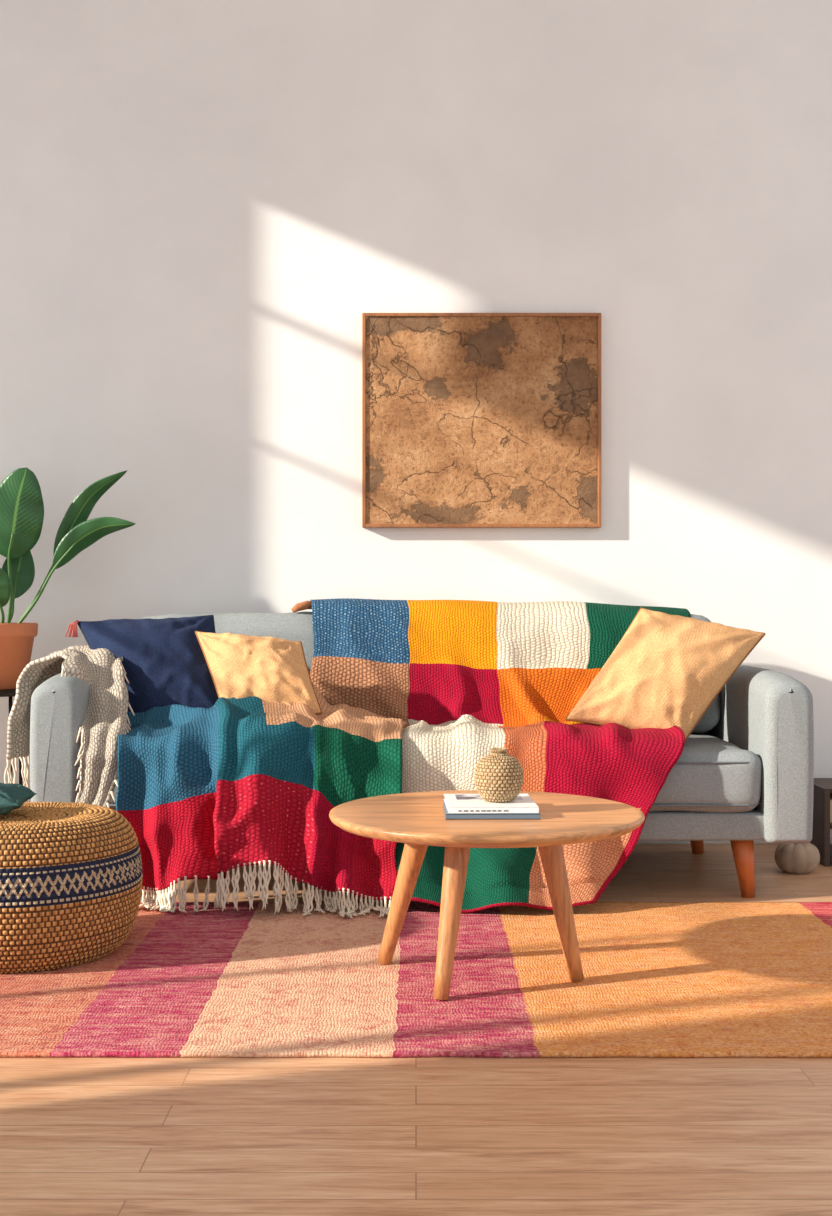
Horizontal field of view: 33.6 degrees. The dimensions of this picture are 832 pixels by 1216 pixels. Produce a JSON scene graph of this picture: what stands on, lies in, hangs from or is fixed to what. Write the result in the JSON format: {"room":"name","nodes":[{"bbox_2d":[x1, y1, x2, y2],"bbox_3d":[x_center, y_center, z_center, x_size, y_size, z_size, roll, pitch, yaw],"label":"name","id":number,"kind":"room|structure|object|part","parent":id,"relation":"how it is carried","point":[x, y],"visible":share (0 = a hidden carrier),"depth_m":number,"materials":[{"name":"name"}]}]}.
{"room":"living room","nodes":[
{"label":"living room","id":0,"kind":"room"},
{"bbox_2d":[0,0,831,801],"bbox_3d":[0.450,-0.795,4.900,5.500,3.250,0.100,0,0,0],"label":"wall","id":1,"kind":"structure","parent":0,"point":[204,204],"depth_m":4.85,"materials":[{"name":"paint"}]},
{"bbox_2d":[362,313,600,527],"bbox_3d":[0.230,-0.657,4.830,0.836,0.750,0.037,0,0,0],"label":"framed artwork","id":2,"kind":"object","parent":1,"relation":"attached to","point":[470,420],"visible":1,"depth_m":4.82,"materials":[{"name":"brown paper"}]},
{"bbox_2d":[637,829,831,843],"bbox_3d":[0.500,0.785,4.843,5.400,0.090,0.015,0,0,0],"label":"baseboard","id":3,"kind":"structure","parent":1,"relation":"attached to","point":[639,841],"depth_m":4.83,"materials":[{"name":"paint"}]},
{"bbox_2d":[0,844,831,1215],"bbox_3d":[0.500,0.855,1.975,5.400,0.050,5.950,0,0,0],"label":"floor","id":4,"kind":"structure","parent":0,"point":[80,1136],"depth_m":2.20,"materials":[{"name":"brown wood"}]},
{"bbox_2d":[0,689,22,784],"bbox_3d":[-1.380,0.547,4.500,0.312,0.566,0.312,0,0,0],"label":"side table","id":5,"kind":"object","parent":4,"relation":"on","point":[3,693],"visible":0.07,"depth_m":4.39,"materials":[{"name":"black metal"}]},
{"bbox_3d":[-1.293,0.555,4.391,0.012,0.550,0.012,0,0,0],"label":"leg","id":6,"kind":"part","parent":5,"relation":"part of","materials":[{"name":"black metal"}]},
{"bbox_3d":[-1.329,0.555,4.630,0.012,0.550,0.012,0,0,0],"label":"leg","id":7,"kind":"part","parent":5,"relation":"part of","materials":[{"name":"black metal"}]},
{"bbox_2d":[0,467,135,689],"bbox_3d":[-1.290,-0.094,4.500,0.780,0.715,0.280,0,0,0],"label":"potted plant","id":8,"kind":"object","parent":5,"relation":"on","point":[21,500],"visible":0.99,"depth_m":4.45,"materials":[{"name":"green plant"}]},
{"bbox_3d":[-1.337,0.013,4.422,0.029,0.131,0.088,0,0,-5],"label":"stem","id":9,"kind":"part","parent":8,"relation":"part of","materials":[{"name":"green plant"}]},
{"bbox_3d":[-1.318,-0.082,4.471,0.019,0.317,0.078,0,0,-25],"label":"stem","id":10,"kind":"part","parent":8,"relation":"part of","materials":[{"name":"green plant"}]},
{"bbox_3d":[-1.341,-0.021,4.571,0.019,0.198,0.066,0,0,33],"label":"stem","id":11,"kind":"part","parent":8,"relation":"part of","materials":[{"name":"green plant"}]},
{"bbox_3d":[-1.380,0.156,4.500,0.280,0.214,0.280,0,0,0],"label":"pot","id":12,"kind":"part","parent":8,"relation":"part of","materials":[{"name":"ceramic"}]},
{"bbox_3d":[-1.221,-0.097,4.507,0.210,0.350,0.012,0,0,8],"label":"stem","id":13,"kind":"part","parent":8,"relation":"part of","materials":[{"name":"green plant"}]},
{"bbox_3d":[-1.206,-0.067,4.466,0.219,0.291,0.012,0,0,8],"label":"stem","id":14,"kind":"part","parent":8,"relation":"part of","materials":[{"name":"green plant"}]},
{"bbox_2d":[0,902,831,1057],"bbox_3d":[0.125,0.824,3.190,3.250,0.011,1.305,0,0,0],"label":"rug","id":15,"kind":"object","parent":4,"relation":"on","point":[661,979],"visible":0.82,"depth_m":2.98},
{"bbox_2d":[0,802,142,973],"bbox_3d":[-0.940,0.658,3.300,0.559,0.336,0.559,0,0,17],"label":"woven pouf","id":16,"kind":"object","parent":15,"relation":"on","point":[71,875],"visible":0.98,"depth_m":3.10,"materials":[{"name":"brown wicker"}]},
{"bbox_2d":[0,783,36,814],"bbox_3d":[-1.067,0.457,3.295,0.285,0.088,0.250,0,0,0],"label":"cushion","id":17,"kind":"object","parent":16,"relation":"on","point":[13,796],"visible":1,"depth_m":3.27,"materials":[{"name":"teal fabric"}]},
{"bbox_2d":[329,790,644,999],"bbox_3d":[0.154,0.634,3.030,0.690,0.377,0.690,0,0,0],"label":"coffee table","id":18,"kind":"object","parent":15,"relation":"on","point":[417,820],"visible":0.81,"depth_m":2.91,"materials":[{"name":"brown wood"}]},
{"bbox_3d":[-0.023,0.645,3.144,0.149,0.354,0.054,0,0,34],"label":"leg","id":19,"kind":"part","parent":18,"relation":"part of","materials":[{"name":"brown wood"}]},
{"bbox_3d":[0.074,0.646,2.914,0.054,0.350,0.115,0,0,37],"label":"leg","id":20,"kind":"part","parent":18,"relation":"part of","materials":[{"name":"brown wood"}]},
{"bbox_2d":[443,799,540,818],"bbox_3d":[0.162,0.439,3.007,0.200,0.011,0.225,0,0,0],"label":"book","id":21,"kind":"object","parent":18,"relation":"on","point":[447,815],"visible":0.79,"depth_m":2.90,"materials":[{"name":"paper"}]},
{"bbox_2d":[444,794,538,813],"bbox_3d":[0.161,0.426,3.007,0.190,0.013,0.216,0,0,-2],"label":"book","id":22,"kind":"object","parent":21,"relation":"on","point":[455,803],"visible":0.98,"depth_m":2.93,"materials":[{"name":"paper"}]},
{"bbox_2d":[455,794,521,799],"bbox_3d":[0.161,0.420,3.062,0.145,0.001,0.085,0,0,-2],"label":"print","id":23,"kind":"object","parent":22,"relation":"on","point":[457,796],"depth_m":3.05},
{"bbox_2d":[474,748,523,802],"bbox_3d":[0.180,0.364,2.995,0.108,0.117,0.108,0,0,-8],"label":"vase","id":24,"kind":"object","parent":22,"relation":"on","point":[498,776],"visible":1,"depth_m":2.96,"materials":[{"name":"ceramic"}]},
{"bbox_3d":[0.315,0.646,3.030,0.110,0.350,0.054,0,0,0],"label":"leg","id":25,"kind":"part","parent":18,"relation":"part of","materials":[{"name":"brown wood"}]},
{"bbox_2d":[30,611,813,897],"bbox_3d":[0.017,0.421,4.297,2.211,0.821,0.886,0,0,0],"label":"sofa","id":26,"kind":"object","parent":4,"relation":"on","point":[744,774],"visible":0.24,"depth_m":3.87,"materials":[{"name":"fabric"}]},
{"bbox_3d":[-1.014,0.425,4.297,0.148,0.481,0.886,0,0,0],"label":"armrest","id":27,"kind":"part","parent":26,"relation":"part of","materials":[{"name":"fabric"}]},
{"bbox_2d":[4,645,134,807],"bbox_3d":[-0.992,0.383,4.112,0.349,0.545,0.716,0,0,-40],"label":"throw","id":28,"kind":"object","parent":26,"relation":"on","point":[106,718],"visible":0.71,"depth_m":3.98,"materials":[{"name":"beige fabric"}]},
{"bbox_2d":[109,779,117,810],"bbox_3d":[-0.463,0.494,4.218,0.968,0.208,0.715,0,0,0],"label":"blanket fringe","id":29,"kind":"object","parent":26,"relation":"on","point":[112,805],"depth_m":3.87,"materials":[{"name":"fabric"}]},
{"bbox_2d":[65,615,218,712],"bbox_3d":[-0.813,0.205,4.201,0.542,0.367,0.278,0,0,0],"label":"throw cushion","id":30,"kind":"object","parent":26,"relation":"on","point":[164,663],"visible":0.5,"depth_m":4.13,"materials":[{"name":"blue fabric"}]},
{"bbox_2d":[141,611,313,673],"bbox_3d":[-0.460,0.215,4.492,0.974,0.408,0.260,0,0,0],"label":"cushion","id":31,"kind":"object","parent":26,"relation":"on","point":[297,626],"depth_m":4.42,"materials":[{"name":"fabric"}]},
{"bbox_2d":[195,631,322,714],"bbox_3d":[-0.471,0.212,4.084,0.400,0.284,0.233,0,0,0],"label":"throw cushion","id":32,"kind":"object","parent":26,"relation":"on","point":[269,669],"visible":0.69,"depth_m":4.03,"materials":[{"name":"beige fabric"}]},
{"bbox_2d":[116,686,406,917],"bbox_3d":[-0.464,0.516,3.920,0.878,0.600,0.646,0,0,0],"label":"fringed throw","id":33,"kind":"object","parent":26,"relation":"on","point":[204,793],"visible":0.89,"depth_m":3.75,"materials":[{"name":"multicoloured fabric"}]},
{"bbox_2d":[291,598,690,912],"bbox_3d":[0.246,0.393,4.213,1.298,0.850,1.156,0,0,0],"label":"throw","id":34,"kind":"object","parent":26,"relation":"on","point":[467,679],"visible":0.68,"depth_m":4.31,"materials":[{"name":"multicoloured fabric"}]},
{"bbox_2d":[565,607,765,741],"bbox_3d":[0.750,0.196,4.122,0.564,0.396,0.295,0,0,18],"label":"throw cushion","id":35,"kind":"object","parent":26,"relation":"on","point":[665,671],"visible":0.87,"depth_m":4.04,"materials":[{"name":"beige fabric"}]},
{"bbox_3d":[0.935,0.743,4.660,0.067,0.178,0.067,0,0,-43],"label":"leg","id":36,"kind":"part","parent":26,"relation":"part of","materials":[{"name":"brown wood"}]},
{"bbox_3d":[0.020,0.620,4.298,2.020,0.080,0.805,0,0,0],"label":"frame","id":37,"kind":"part","parent":26,"relation":"part of","materials":[{"name":"fabric"}]},
{"bbox_2d":[649,733,761,812],"bbox_3d":[0.501,0.495,4.218,0.966,0.206,0.719,0,0,0],"label":"seat cushion","id":38,"kind":"object","parent":26,"relation":"on","point":[716,772],"depth_m":3.87,"materials":[{"name":"fabric"}]},
{"bbox_2d":[691,614,720,732],"bbox_3d":[0.499,0.215,4.495,0.972,0.407,0.255,0,0,0],"label":"cushion","id":39,"kind":"object","parent":26,"relation":"on","point":[710,722],"depth_m":4.41,"materials":[{"name":"fabric"}]},
{"bbox_3d":[0.935,0.743,3.955,0.067,0.178,0.067,0,0,-43],"label":"leg","id":40,"kind":"part","parent":26,"relation":"part of","materials":[{"name":"brown wood"}]},
{"bbox_3d":[1.051,0.425,4.297,0.143,0.480,0.886,0,0,0],"label":"armrest","id":41,"kind":"part","parent":26,"relation":"part of","materials":[{"name":"fabric"}]},
{"bbox_2d":[774,843,819,873],"bbox_3d":[1.197,0.779,4.330,0.137,0.106,0.138,0,0,0],"label":"gourd","id":42,"kind":"object","parent":4,"relation":"on","point":[793,858],"visible":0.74,"depth_m":4.28,"materials":[{"name":"beige ceramic"}]},
{"bbox_2d":[809,778,831,865],"bbox_3d":[1.520,0.705,4.560,0.420,0.250,0.280,0,0,0],"label":"shelf","id":43,"kind":"object","parent":4,"relation":"on","point":[822,825],"visible":0.49,"depth_m":4.45,"materials":[{"name":"brown wood"}]},
{"bbox_2d":[830,796,831,822],"bbox_3d":[1.350,0.657,4.535,0.028,0.075,0.170,0,0,0],"label":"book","id":44,"kind":"object","parent":43,"relation":"on","point":[830,796],"visible":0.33,"depth_m":4.45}
]}

